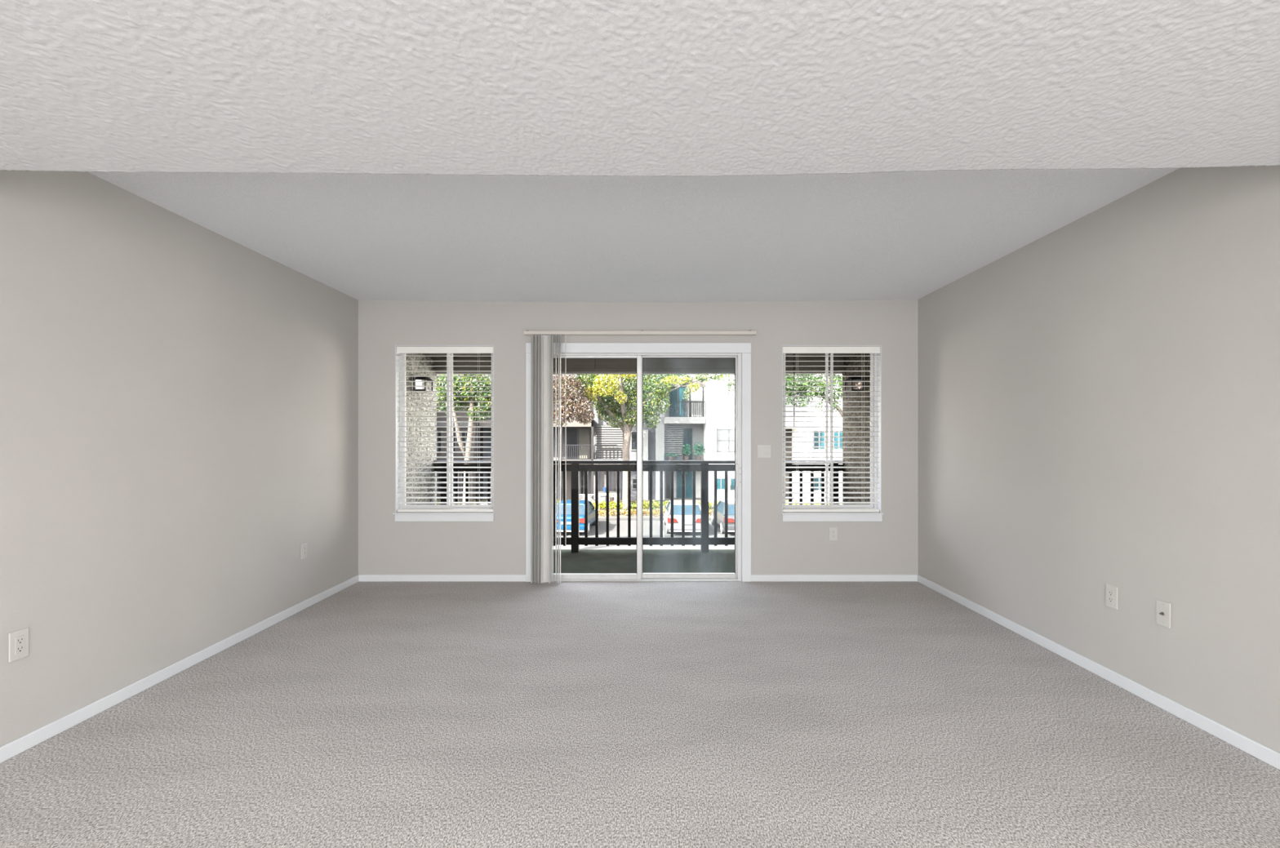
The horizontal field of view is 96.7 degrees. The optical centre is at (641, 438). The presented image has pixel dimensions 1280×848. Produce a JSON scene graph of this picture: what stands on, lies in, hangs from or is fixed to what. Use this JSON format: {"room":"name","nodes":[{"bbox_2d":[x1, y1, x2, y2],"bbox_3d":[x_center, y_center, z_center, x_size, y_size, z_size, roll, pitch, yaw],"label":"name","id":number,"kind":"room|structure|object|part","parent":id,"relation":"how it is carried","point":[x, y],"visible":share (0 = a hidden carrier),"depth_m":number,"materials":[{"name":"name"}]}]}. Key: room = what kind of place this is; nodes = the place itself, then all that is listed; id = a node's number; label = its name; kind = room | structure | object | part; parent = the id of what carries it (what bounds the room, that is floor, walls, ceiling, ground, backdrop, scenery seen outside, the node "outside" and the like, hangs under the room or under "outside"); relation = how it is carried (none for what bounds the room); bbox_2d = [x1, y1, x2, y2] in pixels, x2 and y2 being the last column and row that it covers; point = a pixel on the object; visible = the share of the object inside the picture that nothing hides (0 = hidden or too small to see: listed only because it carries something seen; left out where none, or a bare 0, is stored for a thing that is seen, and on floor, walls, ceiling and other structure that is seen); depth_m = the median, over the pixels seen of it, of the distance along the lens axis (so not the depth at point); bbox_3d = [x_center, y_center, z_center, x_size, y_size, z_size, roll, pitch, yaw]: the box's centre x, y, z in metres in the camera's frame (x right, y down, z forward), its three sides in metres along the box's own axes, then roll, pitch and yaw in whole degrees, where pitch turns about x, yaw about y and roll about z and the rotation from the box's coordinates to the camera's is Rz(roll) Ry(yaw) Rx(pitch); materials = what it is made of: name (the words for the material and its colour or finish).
{"room":"empty living room","nodes":[
{"label":"empty living room","id":0,"kind":"room"},
{"bbox_2d":[0,169,358,746],"bbox_3d":[-2.521,-0.016,0.785,0.120,2.720,8.570,0,0,0],"label":"wall","id":1,"kind":"structure","parent":0,"point":[179,400],"depth_m":2.81,"materials":[{"name":"beige paint"}]},
{"bbox_2d":[8,627,28,662],"bbox_3d":[-2.457,0.816,2.245,0.009,0.114,0.070,0,0,0],"label":"wall outlet","id":2,"kind":"object","parent":1,"relation":"attached to","point":[18,641],"visible":1,"depth_m":2.24,"materials":[{"name":"plastic"}]},
{"bbox_2d":[15,635,24,654],"bbox_3d":[-2.454,0.816,2.245,0.003,0.067,0.033,0,0,0],"label":"receptacle","id":3,"kind":"object","parent":2,"relation":"attached to","point":[20,639],"depth_m":2.24,"materials":[{"name":"plastic"}]},
{"bbox_2d":[0,574,358,763],"bbox_3d":[-2.454,1.214,0.763,0.013,0.060,8.327,0,0,0],"label":"baseboard","id":4,"kind":"structure","parent":1,"relation":"attached to","point":[31,740],"depth_m":2.81,"materials":[{"name":"white paint"}]},
{"bbox_2d":[301,542,306,559],"bbox_3d":[-2.457,0.819,4.142,0.009,0.114,0.070,0,0,0],"label":"wall outlet","id":5,"kind":"object","parent":1,"relation":"attached to","point":[304,546],"visible":1,"depth_m":4.13,"materials":[{"name":"plastic"}]},
{"bbox_2d":[302,545,306,555],"bbox_3d":[-2.454,0.819,4.142,0.003,0.067,0.033,0,0,0],"label":"receptacle","id":6,"kind":"object","parent":5,"relation":"attached to","point":[304,546],"depth_m":4.14,"materials":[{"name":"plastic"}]},
{"bbox_2d":[405,353,436,505],"bbox_3d":[-2.435,1.827,5.755,0.230,5.435,1.370,0,0,0],"label":"wall","id":7,"kind":"structure","parent":0,"point":[407,358],"depth_m":5.98,"materials":[{"name":"grey paint"}]},
{"bbox_2d":[412,377,433,392],"bbox_3d":[-2.240,-0.553,5.830,0.160,0.150,0.230,0,0,0],"label":"wall lantern","id":8,"kind":"object","parent":7,"relation":"attached to","point":[417,379],"visible":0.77,"depth_m":5.77,"materials":[{"name":"black metal"}]},
{"bbox_3d":[-2.235,-0.540,5.830,0.090,0.097,0.170,0,0,0],"label":"lamp glass","id":9,"kind":"part","parent":8,"relation":"part of","materials":[{"name":"white glass"}]},
{"bbox_2d":[87,167,1178,302],"bbox_3d":[-0.030,-1.251,3.420,4.961,0.147,3.140,0,0,0],"label":"ceiling","id":10,"kind":"structure","parent":0,"point":[895,235],"depth_m":3.21,"materials":[{"name":"white paint"}]},
{"bbox_2d":[358,299,918,581],"bbox_3d":[-0.030,-0.016,5.005,5.101,2.720,0.130,0,0,0],"label":"wall","id":11,"kind":"structure","parent":0,"point":[386,546],"depth_m":4.94,"materials":[{"name":"beige paint"}]},
{"bbox_2d":[358,574,525,582],"bbox_3d":[-1.732,1.214,4.934,1.458,0.060,0.013,0,0,0],"label":"baseboard","id":12,"kind":"structure","parent":11,"relation":"attached to","point":[362,578],"depth_m":4.93,"materials":[{"name":"white paint"}]},
{"bbox_2d":[392,345,494,521],"bbox_3d":[-1.712,-0.040,4.987,0.875,1.527,0.155,0,0,0],"label":"window","id":13,"kind":"structure","parent":11,"relation":"in","point":[399,517],"depth_m":5.02,"materials":[{"name":"white plastic"}]},
{"bbox_3d":[-1.890,-0.081,5.032,0.442,1.393,0.016,0,0,0],"label":"sash","id":14,"kind":"part","parent":13,"relation":"part of","materials":[{"name":"white plastic"}]},
{"bbox_3d":[-1.712,0.654,4.965,0.875,0.012,0.110,0,0,0],"label":"sill","id":15,"kind":"part","parent":13,"relation":"part of","materials":[{"name":"white paint"}]},
{"bbox_2d":[396,346,493,512],"bbox_3d":[-1.711,-0.075,4.977,0.841,1.444,0.062,0,0,0],"label":"blind","id":16,"kind":"object","parent":13,"relation":"attached to","point":[400,349],"visible":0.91,"depth_m":4.96,"materials":[{"name":"white plastic"}]},
{"bbox_3d":[-1.711,0.634,4.982,0.833,0.024,0.048,0,0,0],"label":"rail","id":17,"kind":"part","parent":16,"relation":"part of","materials":[{"name":"white plastic"}]},
{"bbox_3d":[-1.425,-0.075,4.982,0.002,1.404,0.053,0,0,0],"label":"ladder cord","id":18,"kind":"part","parent":16,"relation":"part of","materials":[{"name":"white fabric"}]},
{"bbox_3d":[-1.520,-0.081,5.052,0.418,1.393,0.016,0,0,0],"label":"sash","id":19,"kind":"part","parent":13,"relation":"part of","materials":[{"name":"white plastic"}]},
{"bbox_2d":[525,342,751,582],"bbox_3d":[-0.027,0.210,4.990,1.952,2.068,0.140,0,0,0],"label":"door","id":20,"kind":"structure","parent":11,"relation":"in","point":[638,351],"depth_m":4.93,"materials":[{"name":"white paint"}]},
{"bbox_3d":[-0.964,0.253,4.930,0.078,1.982,0.020,0,0,0],"label":"casing","id":21,"kind":"part","parent":20,"relation":"part of","materials":[{"name":"white paint"}]},
{"bbox_3d":[-0.449,0.256,4.971,0.893,1.952,0.032,0,0,0],"label":"sliding panel","id":22,"kind":"part","parent":20,"relation":"part of","materials":[{"name":"glass"}]},
{"bbox_3d":[-0.027,-0.781,4.930,1.952,0.087,0.020,0,0,0],"label":"casing","id":23,"kind":"part","parent":20,"relation":"part of","materials":[{"name":"white paint"}]},
{"bbox_3d":[0.400,0.256,5.016,0.877,1.952,0.032,0,0,0],"label":"fixed panel","id":24,"kind":"part","parent":20,"relation":"part of","materials":[{"name":"glass"}]},
{"bbox_3d":[0.909,0.253,4.930,0.080,1.982,0.020,0,0,0],"label":"casing","id":25,"kind":"part","parent":20,"relation":"part of","materials":[{"name":"white paint"}]},
{"bbox_2d":[523,330,756,583],"bbox_3d":[-0.013,0.156,4.880,1.987,2.154,0.119,0,0,0],"label":"vertical blind","id":26,"kind":"object","parent":11,"relation":"attached to","point":[541,341],"visible":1,"depth_m":4.84,"materials":[{"name":"plastic"}]},
{"bbox_2d":[757,444,770,457],"bbox_3d":[1.064,0.115,4.934,0.116,0.112,0.013,0,0,0],"label":"light switch","id":27,"kind":"object","parent":11,"relation":"attached to","point":[763,451],"visible":1,"depth_m":4.93,"materials":[{"name":"white plastic"}]},
{"bbox_2d":[781,345,884,521],"bbox_3d":[1.650,-0.040,4.987,0.882,1.527,0.155,0,0,0],"label":"window","id":28,"kind":"structure","parent":11,"relation":"in","point":[786,517],"depth_m":5.02,"materials":[{"name":"white plastic"}]},
{"bbox_3d":[1.470,-0.081,5.032,0.446,1.393,0.016,0,0,0],"label":"sash","id":29,"kind":"part","parent":28,"relation":"part of","materials":[{"name":"white plastic"}]},
{"bbox_2d":[782,346,879,512],"bbox_3d":[1.651,-0.075,4.977,0.848,1.444,0.062,0,0,0],"label":"blind","id":30,"kind":"object","parent":28,"relation":"attached to","point":[786,349],"visible":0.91,"depth_m":4.96,"materials":[{"name":"white plastic"}]},
{"bbox_2d":[793,353,795,426],"bbox_3d":[1.609,-0.505,6.000,0.012,0.782,0.010,0,0,0],"label":"hanging cord","id":31,"kind":"object","parent":30,"relation":"hanging from","point":[793,353],"visible":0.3,"depth_m":6.00,"materials":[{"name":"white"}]},
{"bbox_3d":[1.363,-0.075,4.982,0.002,1.404,0.053,0,0,0],"label":"ladder cord","id":32,"kind":"part","parent":30,"relation":"part of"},
{"bbox_3d":[1.651,0.634,4.982,0.840,0.024,0.048,0,0,0],"label":"rail","id":33,"kind":"part","parent":30,"relation":"part of","materials":[{"name":"white plastic"}]},
{"bbox_3d":[1.650,0.654,4.965,0.882,0.012,0.110,0,0,0],"label":"sill","id":34,"kind":"part","parent":28,"relation":"part of","materials":[{"name":"white paint"}]},
{"bbox_3d":[1.844,-0.081,5.052,0.422,1.393,0.016,0,0,0],"label":"sash","id":35,"kind":"part","parent":28,"relation":"part of","materials":[{"name":"white plastic"}]},
{"bbox_2d":[829,527,837,540],"bbox_3d":[1.663,0.831,4.935,0.070,0.114,0.009,0,0,0],"label":"wall outlet","id":36,"kind":"object","parent":11,"relation":"attached to","point":[833,531],"visible":1,"depth_m":4.93,"materials":[{"name":"white plastic"}]},
{"bbox_2d":[831,529,835,537],"bbox_3d":[1.663,0.831,4.933,0.033,0.067,0.003,0,0,0],"label":"receptacle","id":37,"kind":"object","parent":36,"relation":"attached to","point":[833,531],"depth_m":4.93,"materials":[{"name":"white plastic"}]},
{"bbox_2d":[751,574,917,582],"bbox_3d":[1.675,1.214,4.934,1.451,0.060,0.013,0,0,0],"label":"baseboard","id":38,"kind":"structure","parent":11,"relation":"attached to","point":[754,578],"depth_m":4.93,"materials":[{"name":"white paint"}]},
{"bbox_2d":[422,353,855,358],"bbox_3d":[0.000,-0.974,5.715,5.200,0.165,1.290,0,0,0],"label":"ceiling","id":39,"kind":"structure","parent":0,"point":[426,354],"depth_m":6.13,"materials":[{"name":"brown paint"}]},
{"bbox_2d":[434,358,844,374],"bbox_3d":[0.000,-0.893,6.434,5.200,0.326,0.157,0,0,0],"label":"beam","id":40,"kind":"structure","parent":39,"relation":"attached to","point":[651,366],"depth_m":6.36,"materials":[{"name":"brown paint"}]},
{"bbox_3d":[0.000,-0.760,6.428,5.200,0.028,0.145,0,0,0],"label":"rail","id":41,"kind":"part","parent":40,"relation":"part of","materials":[{"name":"brown paint"}]},
{"bbox_2d":[0,581,1279,847],"bbox_3d":[-0.030,1.304,0.775,5.061,0.120,8.550,0,0,0],"label":"floor","id":42,"kind":"structure","parent":0,"point":[740,714],"depth_m":2.32,"materials":[{"name":"grey carpet"}]},
{"bbox_2d":[0,0,1279,176],"bbox_3d":[-0.030,-1.095,-0.786,5.000,0.421,5.429,0,0,0],"label":"ceiling","id":43,"kind":"structure","parent":0,"point":[490,87],"depth_m":1.45,"materials":[{"name":"white paint"}]},
{"bbox_2d":[553,549,734,573],"bbox_3d":[0.000,1.409,5.785,5.200,0.270,1.430,0,0,0],"label":"floor","id":44,"kind":"structure","parent":0,"point":[584,561],"depth_m":5.89,"materials":[{"name":"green concrete"}]},
{"bbox_2d":[433,460,844,551],"bbox_3d":[-0.030,0.764,6.400,4.580,1.020,0.130,0,0,0],"label":"balcony railing","id":45,"kind":"object","parent":44,"relation":"on","point":[575,466],"visible":0.5,"depth_m":6.36,"materials":[{"name":"black metal"}]},
{"bbox_3d":[-2.205,0.781,6.393,0.082,0.985,0.085,0,0,0],"label":"post","id":46,"kind":"part","parent":45,"relation":"part of","materials":[{"name":"black metal"}]},
{"bbox_3d":[-0.746,0.781,6.393,0.082,0.985,0.085,0,0,0],"label":"post","id":47,"kind":"part","parent":45,"relation":"part of","materials":[{"name":"black metal"}]},
{"bbox_3d":[-0.030,0.333,6.373,4.580,0.077,0.037,0,0,0],"label":"rail","id":48,"kind":"part","parent":45,"relation":"part of","materials":[{"name":"metal"}]},
{"bbox_3d":[-0.030,1.153,6.373,4.580,0.079,0.037,0,0,0],"label":"rail","id":49,"kind":"part","parent":45,"relation":"part of","materials":[{"name":"black metal"}]},
{"bbox_3d":[0.709,0.781,6.393,0.082,0.985,0.085,0,0,0],"label":"post","id":50,"kind":"part","parent":45,"relation":"part of","materials":[{"name":"black metal"}]},
{"bbox_3d":[2.163,0.781,6.393,0.082,0.985,0.085,0,0,0],"label":"post","id":51,"kind":"part","parent":45,"relation":"part of","materials":[{"name":"metal"}]},
{"bbox_2d":[842,353,870,504],"bbox_3d":[2.380,1.827,5.735,0.240,5.435,1.330,0,0,0],"label":"wall","id":52,"kind":"structure","parent":0,"point":[848,358],"depth_m":6.00,"materials":[{"name":"beige paint"}]},
{"bbox_2d":[844,376,865,392],"bbox_3d":[2.180,-0.553,5.830,0.160,0.150,0.230,0,0,0],"label":"wall lantern","id":53,"kind":"object","parent":52,"relation":"attached to","point":[852,378],"visible":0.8,"depth_m":5.77,"materials":[{"name":"black metal"}]},
{"bbox_3d":[2.175,-0.540,5.830,0.090,0.097,0.170,0,0,0],"label":"lamp glass","id":54,"kind":"part","parent":53,"relation":"part of","materials":[{"name":"glass"}]},
{"bbox_2d":[918,164,1279,753],"bbox_3d":[2.460,-0.016,0.785,0.120,2.720,8.570,0,0,0],"label":"wall","id":55,"kind":"structure","parent":0,"point":[1099,398],"depth_m":2.81,"materials":[{"name":"beige paint"}]},
{"bbox_2d":[917,574,1279,769],"bbox_3d":[2.393,1.214,0.763,0.013,0.060,8.327,0,0,0],"label":"baseboard","id":56,"kind":"structure","parent":55,"relation":"attached to","point":[1267,755],"depth_m":2.76,"materials":[{"name":"white paint"}]},
{"bbox_2d":[1106,583,1117,609],"bbox_3d":[2.395,0.808,2.900,0.009,0.114,0.070,0,0,0],"label":"wall outlet","id":57,"kind":"object","parent":55,"relation":"attached to","point":[1111,591],"visible":1,"depth_m":2.90,"materials":[{"name":"plastic"}]},
{"bbox_2d":[1108,589,1113,604],"bbox_3d":[2.393,0.808,2.900,0.003,0.067,0.033,0,0,0],"label":"receptacle","id":58,"kind":"object","parent":57,"relation":"attached to","point":[1110,591],"depth_m":2.90,"materials":[{"name":"plastic"}]},
{"bbox_2d":[1155,599,1170,628],"bbox_3d":[2.391,0.807,2.613,0.018,0.114,0.070,0,0,0],"label":"cable wall plate","id":59,"kind":"object","parent":55,"relation":"attached to","point":[1162,608],"visible":1,"depth_m":2.61,"materials":[{"name":"plastic"}]},
{"label":"outside","id":60,"kind":"structure","parent":0,"visible":0},
{"bbox_2d":[436,497,842,517],"bbox_3d":[0.000,4.384,38.840,90.000,0.919,14.320,0,0,0],"label":"bank","id":61,"kind":"object","parent":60,"point":[647,509],"visible":0.02,"depth_m":34.23,"materials":[{"name":"green plant"}]},
{"bbox_2d":[436,374,706,501],"bbox_3d":[-7.404,-2.339,36.850,23.201,14.117,2.100,0,0,0],"label":"apartment building","id":62,"kind":"structure","parent":61,"relation":"on","point":[683,422],"depth_m":36.50,"materials":[{"name":"grey paint"}]},
{"bbox_3d":[-13.117,2.815,36.590,0.551,1.280,0.040,0,0,0],"label":"pane","id":63,"kind":"part","parent":62,"relation":"part of","materials":[{"name":"black glass"}]},
{"bbox_3d":[-13.117,0.226,36.590,0.551,1.454,0.040,0,0,0],"label":"pane","id":64,"kind":"part","parent":62,"relation":"part of","materials":[{"name":"black glass"}]},
{"bbox_3d":[-12.214,2.815,36.590,0.551,1.280,0.040,0,0,0],"label":"pane","id":65,"kind":"part","parent":62,"relation":"part of","materials":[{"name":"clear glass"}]},
{"bbox_3d":[-12.214,0.226,36.590,0.551,1.454,0.040,0,0,0],"label":"pane","id":66,"kind":"part","parent":62,"relation":"part of","materials":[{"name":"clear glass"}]},
{"bbox_3d":[-11.311,2.815,36.590,0.551,1.280,0.040,0,0,0],"label":"pane","id":67,"kind":"part","parent":62,"relation":"part of","materials":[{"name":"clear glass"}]},
{"bbox_3d":[-11.311,0.226,36.590,0.551,1.454,0.040,0,0,0],"label":"pane","id":68,"kind":"part","parent":62,"relation":"part of","materials":[{"name":"clear glass"}]},
{"bbox_3d":[-10.384,-2.349,36.350,0.204,13.686,1.100,0,0,0],"label":"post","id":69,"kind":"part","parent":62,"relation":"part of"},
{"bbox_3d":[-5.084,-2.020,36.075,0.103,13.078,0.150,0,0,0],"label":"post","id":70,"kind":"part","parent":62,"relation":"part of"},
{"bbox_3d":[-4.891,3.231,37.570,0.643,2.463,0.060,0,0,0],"label":"door","id":71,"kind":"part","parent":62,"relation":"part of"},
{"bbox_3d":[-4.213,0.393,37.590,1.531,2.102,0.040,0,0,0],"label":"pane","id":72,"kind":"part","parent":62,"relation":"part of","materials":[{"name":"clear glass"}]},
{"bbox_3d":[-4.059,0.446,36.050,2.021,0.070,0.060,0,0,0],"label":"balcony rail","id":73,"kind":"part","parent":62,"relation":"part of","materials":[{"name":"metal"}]},
{"bbox_3d":[-3.820,2.909,37.590,0.460,1.638,0.040,0,0,0],"label":"pane","id":74,"kind":"part","parent":62,"relation":"part of","materials":[{"name":"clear glass"}]},
{"bbox_2d":[578,428,589,458],"bbox_3d":[-3.780,0.374,37.515,0.713,1.961,0.030,0,0,0],"label":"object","id":75,"kind":"object","parent":62,"relation":"hanging from","point":[584,433],"depth_m":37.50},
{"bbox_3d":[-3.115,-2.020,36.075,0.137,13.078,0.150,0,0,0],"label":"post","id":76,"kind":"part","parent":62,"relation":"part of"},
{"bbox_3d":[-2.448,2.944,36.075,0.171,2.328,0.150,0,0,0],"label":"post","id":77,"kind":"part","parent":62,"relation":"part of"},
{"bbox_3d":[-1.695,2.944,36.075,0.171,2.328,0.150,0,0,0],"label":"post","id":78,"kind":"part","parent":62,"relation":"part of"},
{"bbox_3d":[-0.451,0.173,36.490,0.445,1.208,0.040,0,0,0],"label":"pane","id":79,"kind":"part","parent":62,"relation":"part of","materials":[{"name":"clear glass"}]},
{"bbox_3d":[-0.381,2.928,36.490,0.445,0.688,0.040,0,0,0],"label":"pane","id":80,"kind":"part","parent":62,"relation":"part of","materials":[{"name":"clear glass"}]},
{"bbox_3d":[1.757,3.265,37.355,0.319,2.555,0.070,0,0,0],"label":"door","id":81,"kind":"part","parent":62,"relation":"part of","materials":[{"name":"grey"}]},
{"bbox_2d":[664,452,677,460],"bbox_3d":[1.875,1.161,36.120,0.851,0.537,0.438,0,0,0],"label":"potted plant","id":82,"kind":"object","parent":62,"relation":"on","point":[670,455],"visible":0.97,"depth_m":36.04,"materials":[{"name":"green plant"}]},
{"bbox_3d":[2.379,-2.379,37.390,1.096,2.019,0.040,0,0,0],"label":"pane","id":83,"kind":"part","parent":62,"relation":"part of","materials":[{"name":"teal glass"}]},
{"bbox_3d":[2.858,3.267,37.390,1.132,2.375,0.040,0,0,0],"label":"pane","id":84,"kind":"part","parent":62,"relation":"part of","materials":[{"name":"teal glass"}]},
{"bbox_2d":[681,443,691,460],"bbox_3d":[2.855,0.862,36.294,0.676,1.135,0.415,0,0,0],"label":"potted plant","id":85,"kind":"object","parent":62,"relation":"on","point":[686,451],"visible":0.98,"depth_m":36.27,"materials":[{"name":"green plant"}]},
{"bbox_3d":[3.018,0.462,37.390,0.599,2.162,0.040,0,0,0],"label":"pane","id":86,"kind":"part","parent":62,"relation":"part of","materials":[{"name":"grey glass"}]},
{"bbox_3d":[3.064,-2.277,36.060,0.103,1.951,0.120,0,0,0],"label":"post","id":87,"kind":"part","parent":62,"relation":"part of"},
{"bbox_3d":[3.137,-2.290,35.980,1.761,0.070,0.060,0,0,0],"label":"balcony rail","id":88,"kind":"part","parent":62,"relation":"part of","materials":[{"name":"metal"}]},
{"bbox_2d":[693,441,705,460],"bbox_3d":[3.674,0.822,36.294,0.783,1.216,0.468,0,0,0],"label":"potted plant","id":89,"kind":"object","parent":62,"relation":"on","point":[699,451],"visible":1,"depth_m":36.25,"materials":[{"name":"green plant"}]},
{"bbox_3d":[3.903,-2.277,36.060,0.103,1.951,0.120,0,0,0],"label":"post","id":90,"kind":"part","parent":62,"relation":"part of","materials":[{"name":"white paint"}]},
{"bbox_2d":[579,493,595,502],"bbox_3d":[-3.336,3.701,34.920,0.994,0.529,0.044,0,0,0],"label":"lattice fence","id":91,"kind":"object","parent":61,"relation":"on","point":[591,495],"visible":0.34,"depth_m":34.91,"materials":[{"name":"white paint"}]},
{"bbox_2d":[600,495,606,502],"bbox_3d":[-2.298,3.701,34.450,0.424,0.426,0.340,0,0,0],"label":"planter box","id":92,"kind":"object","parent":61,"relation":"on","point":[603,498],"visible":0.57,"depth_m":34.30,"materials":[{"name":"white paint"}]},
{"bbox_2d":[598,491,620,502],"bbox_3d":[-2.072,3.641,34.975,1.558,0.683,0.210,0,0,0],"label":"wall","id":93,"kind":"structure","parent":61,"relation":"on","point":[600,493],"depth_m":34.90,"materials":[{"name":"white paint"}]},
{"bbox_2d":[608,493,614,503],"bbox_3d":[-1.818,3.652,34.489,0.310,0.624,0.325,0,0,15],"label":"terracotta pot","id":94,"kind":"object","parent":61,"relation":"on","point":[611,498],"visible":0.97,"depth_m":34.43,"materials":[{"name":"ceramic"}]},
{"bbox_3d":[-1.804,3.784,34.500,0.300,0.360,0.300,0,0,0],"label":"pot","id":95,"kind":"part","parent":94,"relation":"part of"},
{"bbox_2d":[436,499,842,510],"bbox_3d":[-0.335,3.960,33.342,24.556,0.779,1.722,0,0,0],"label":"groundcover","id":96,"kind":"object","parent":61,"relation":"on","point":[646,504],"visible":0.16,"depth_m":33.15,"materials":[{"name":"green plant"}]},
{"bbox_2d":[573,374,734,511],"bbox_3d":[0.791,-1.064,32.865,11.137,11.458,4.473,0,0,0],"label":"tree","id":97,"kind":"object","parent":61,"relation":"on","point":[613,384],"visible":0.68,"depth_m":32.79,"materials":[{"name":"green plant"}]},
{"bbox_2d":[598,508,713,516],"bbox_3d":[-0.370,4.241,32.332,24.627,0.540,1.471,0,0,0],"label":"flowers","id":98,"kind":"object","parent":61,"relation":"on","point":[614,511],"visible":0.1,"depth_m":32.14,"materials":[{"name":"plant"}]},
{"bbox_2d":[703,374,734,502],"bbox_3d":[6.394,-2.018,36.270,4.619,12.873,2.260,0,0,0],"label":"apartment building","id":99,"kind":"structure","parent":61,"relation":"on","point":[719,427],"depth_m":35.57,"materials":[{"name":"white paint"}]},
{"bbox_3d":[4.912,2.840,35.190,0.829,0.695,0.040,0,0,0],"label":"pane","id":100,"kind":"part","parent":99,"relation":"part of","materials":[{"name":"teal glass"}]},
{"bbox_3d":[5.450,0.152,35.590,1.565,1.413,0.040,0,0,0],"label":"pane","id":101,"kind":"part","parent":99,"relation":"part of","materials":[{"name":"white glass"}]},
{"bbox_3d":[5.948,2.873,35.590,0.771,0.704,0.040,0,0,0],"label":"pane","id":102,"kind":"part","parent":99,"relation":"part of","materials":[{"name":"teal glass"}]},
{"bbox_2d":[785,374,842,502],"bbox_3d":[13.340,-1.986,36.300,9.274,12.860,2.200,0,0,0],"label":"apartment building","id":103,"kind":"structure","parent":61,"relation":"on","point":[787,409],"depth_m":35.97,"materials":[{"name":"white paint"}]},
{"bbox_3d":[11.227,2.871,35.990,0.746,0.917,0.040,0,0,0],"label":"pane","id":104,"kind":"part","parent":103,"relation":"part of","materials":[{"name":"teal glass"}]},
{"bbox_3d":[11.227,0.120,35.990,0.746,1.225,0.040,0,0,0],"label":"pane","id":105,"kind":"part","parent":103,"relation":"part of","materials":[{"name":"teal glass"}]},
{"bbox_3d":[12.475,0.120,35.990,0.712,1.225,0.040,0,0,0],"label":"pane","id":106,"kind":"part","parent":103,"relation":"part of","materials":[{"name":"teal glass"}]},
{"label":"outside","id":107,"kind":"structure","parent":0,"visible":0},
{"bbox_2d":[553,520,734,549],"bbox_3d":[0.000,4.641,18.335,90.000,0.206,26.330,0,0,0],"label":"ground","id":108,"kind":"structure","parent":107,"point":[602,523],"depth_m":26.89,"materials":[{"name":"concrete"}]},
{"bbox_2d":[436,374,491,504],"bbox_3d":[-5.758,0.284,20.304,4.008,7.429,1.903,0,0,0],"label":"tree","id":109,"kind":"object","parent":108,"relation":"on","point":[440,379],"visible":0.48,"depth_m":19.89,"materials":[{"name":"leaf"},{"name":"pale bark"}]},
{"bbox_2d":[553,374,595,426],"bbox_3d":[-5.299,-0.090,31.210,5.689,9.914,3.027,0,0,-18],"label":"tree","id":110,"kind":"object","parent":108,"relation":"on","point":[568,411],"visible":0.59,"depth_m":30.79,"materials":[{"name":"brown plant"}]},
{"bbox_2d":[556,500,595,533],"bbox_3d":[-3.297,3.819,28.507,2.040,1.450,4.575,0,0,4],"label":"car","id":111,"kind":"object","parent":108,"relation":"on","point":[591,511],"visible":0.37,"depth_m":26.89,"materials":[{"name":"blue paint"}]},
{"bbox_3d":[-3.456,3.924,26.235,0.520,0.120,0.020,0,0,4],"label":"number plate","id":112,"kind":"part","parent":111,"relation":"part of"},
{"bbox_2d":[579,518,584,523],"bbox_3d":[-2.812,3.809,26.348,0.470,0.230,0.255,0,0,4],"label":"tail lamp","id":113,"kind":"object","parent":111,"relation":"attached to","point":[581,520],"depth_m":26.23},
{"bbox_2d":[598,517,711,519],"bbox_3d":[-0.007,4.472,31.590,43.185,0.144,0.180,0,0,0],"label":"kerb","id":114,"kind":"object","parent":108,"relation":"on","point":[599,518],"visible":0.04,"depth_m":31.50,"materials":[{"name":"concrete"}]},
{"bbox_2d":[662,500,700,533],"bbox_3d":[2.076,3.819,28.512,2.040,1.450,4.575,0,0,0],"label":"car","id":115,"kind":"object","parent":108,"relation":"on","point":[677,504],"visible":0.66,"depth_m":26.75,"materials":[{"name":"white paint"}]},
{"bbox_2d":[667,517,677,523],"bbox_3d":[1.441,3.809,26.392,0.470,0.230,0.255,0,0,0],"label":"tail lamp","id":116,"kind":"object","parent":115,"relation":"attached to","point":[675,519],"depth_m":26.28,"materials":[{"name":"red plastic"}]},
{"bbox_3d":[2.076,3.924,26.235,0.520,0.120,0.020,0,0,0],"label":"number plate","id":117,"kind":"part","parent":115,"relation":"part of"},
{"bbox_2d":[711,500,734,533],"bbox_3d":[4.625,3.819,28.511,2.040,1.450,4.575,0,0,-2],"label":"car","id":118,"kind":"object","parent":108,"relation":"on","point":[721,504],"visible":0.35,"depth_m":27.07,"materials":[{"name":"silver metal"}]},
{"bbox_2d":[724,517,734,523],"bbox_3d":[4.064,3.809,26.370,0.470,0.230,0.255,0,0,-2],"label":"tail lamp","id":119,"kind":"object","parent":118,"relation":"attached to","point":[731,520],"depth_m":26.25,"materials":[{"name":"red plastic"}]},
{"bbox_2d":[785,374,842,417],"bbox_3d":[6.937,0.518,22.320,4.836,7.963,1.933,0,0,7],"label":"tree","id":120,"kind":"object","parent":108,"relation":"on","point":[787,378],"visible":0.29,"depth_m":21.90,"materials":[{"name":"green plant"}]}
]}

